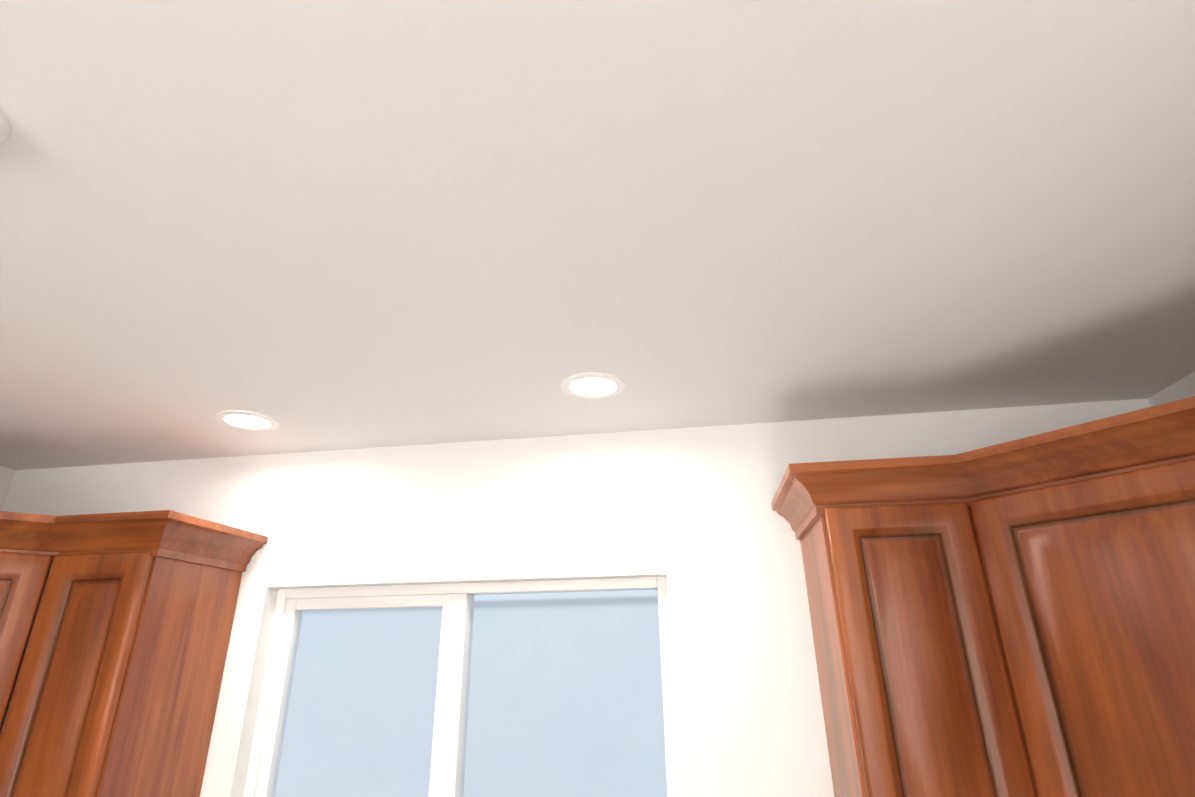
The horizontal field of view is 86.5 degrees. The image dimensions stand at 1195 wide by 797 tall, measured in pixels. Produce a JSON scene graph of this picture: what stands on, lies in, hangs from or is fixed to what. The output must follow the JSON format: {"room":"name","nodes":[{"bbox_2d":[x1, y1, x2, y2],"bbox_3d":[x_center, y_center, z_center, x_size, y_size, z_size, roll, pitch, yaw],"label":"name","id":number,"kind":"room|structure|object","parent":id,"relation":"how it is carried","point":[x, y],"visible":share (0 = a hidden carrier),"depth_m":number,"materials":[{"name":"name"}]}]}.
{"room":"kitchen","nodes":[
{"label":"kitchen","id":0,"kind":"room"},
{"bbox_2d":[0,466,15,510],"bbox_3d":[-2.298,0.439,-0.694,0.120,2.440,5.000,-4,-22,8],"label":"wall","id":1,"kind":"structure","parent":0,"point":[6,476],"depth_m":2.01,"materials":[{"name":"white paint"}]},
{"bbox_2d":[0,511,79,715],"bbox_3d":[-1.477,0.607,1.321,0.296,0.752,0.296,-4,-22,8],"label":"upper cabinet","id":2,"kind":"object","parent":1,"relation":"attached to","point":[26,539],"depth_m":1.48,"materials":[{"name":"brown wood"}]},
{"bbox_2d":[2,399,1150,796],"bbox_3d":[-0.217,1.272,1.428,3.540,2.440,0.140,-4,-22,8],"label":"wall","id":3,"kind":"structure","parent":0,"point":[700,523],"depth_m":1.70,"materials":[{"name":"white paint"}]},
{"bbox_2d":[0,536,249,796],"bbox_3d":[-1.156,0.749,1.536,0.267,0.716,0.332,-4,-22,8],"label":"upper cabinet","id":4,"kind":"object","parent":3,"relation":"attached to","point":[116,684],"depth_m":1.47,"materials":[{"name":"brown wood"}]},
{"bbox_2d":[243,576,677,796],"bbox_3d":[-0.359,0.966,1.547,1.110,1.000,0.132,-4,-22,8],"label":"window","id":5,"kind":"structure","parent":3,"relation":"in","point":[455,601],"depth_m":1.69,"materials":[{"name":"white plastic"}]},
{"bbox_2d":[792,488,1031,796],"bbox_3d":[0.630,0.595,1.301,0.284,0.715,0.332,-4,-22,8],"label":"upper cabinet","id":6,"kind":"object","parent":3,"relation":"attached to","point":[916,702],"depth_m":1.20,"materials":[{"name":"brown wood"}]},
{"bbox_2d":[0,0,1194,469],"bbox_3d":[-0.625,-0.853,-0.438,3.540,0.100,5.260,-4,-22,8],"label":"ceiling","id":7,"kind":"structure","parent":0,"point":[328,224],"depth_m":0.91,"materials":[{"name":"white paint"}]},
{"bbox_2d":[0,108,9,144],"bbox_3d":[-0.728,-0.319,0.705,0.110,0.026,0.110,-4,-22,8],"label":"smoke detector","id":8,"kind":"object","parent":7,"relation":"attached to","point":[4,126],"visible":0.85,"depth_m":0.73,"materials":[{"name":"white plastic"}]},
{"bbox_2d":[215,410,278,430],"bbox_3d":[-0.910,0.059,1.652,0.150,0.006,0.150,-4,-22,8],"label":"recessed light","id":9,"kind":"object","parent":7,"relation":"in","point":[247,420],"visible":1,"depth_m":1.65,"materials":[{"name":"white plastic"}]},
{"bbox_2d":[561,372,624,398],"bbox_3d":[-0.010,-0.028,1.472,0.150,0.006,0.150,-4,-22,8],"label":"recessed light","id":10,"kind":"object","parent":7,"relation":"in","point":[592,385],"visible":1,"depth_m":1.47,"materials":[{"name":"white plastic"}]},
{"bbox_2d":[1148,371,1194,406],"bbox_3d":[1.082,0.199,-1.158,0.120,2.440,5.000,-4,-22,8],"label":"wall","id":11,"kind":"structure","parent":0,"point":[1183,388],"depth_m":1.50,"materials":[{"name":"white paint"}]},
{"bbox_2d":[944,396,1194,796],"bbox_3d":[0.867,0.412,1.010,0.296,0.751,0.296,-4,-22,8],"label":"upper cabinet","id":12,"kind":"object","parent":11,"relation":"attached to","point":[1014,618],"depth_m":1.06,"materials":[{"name":"brown wood"}]},
{"label":"outside","id":13,"kind":"structure","parent":0,"visible":0},
{"bbox_2d":[275,590,666,796],"bbox_3d":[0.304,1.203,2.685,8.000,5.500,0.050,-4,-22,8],"label":"window glass","id":14,"kind":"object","parent":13,"point":[562,753],"depth_m":2.75,"materials":[{"name":"clear glass"}]}
]}

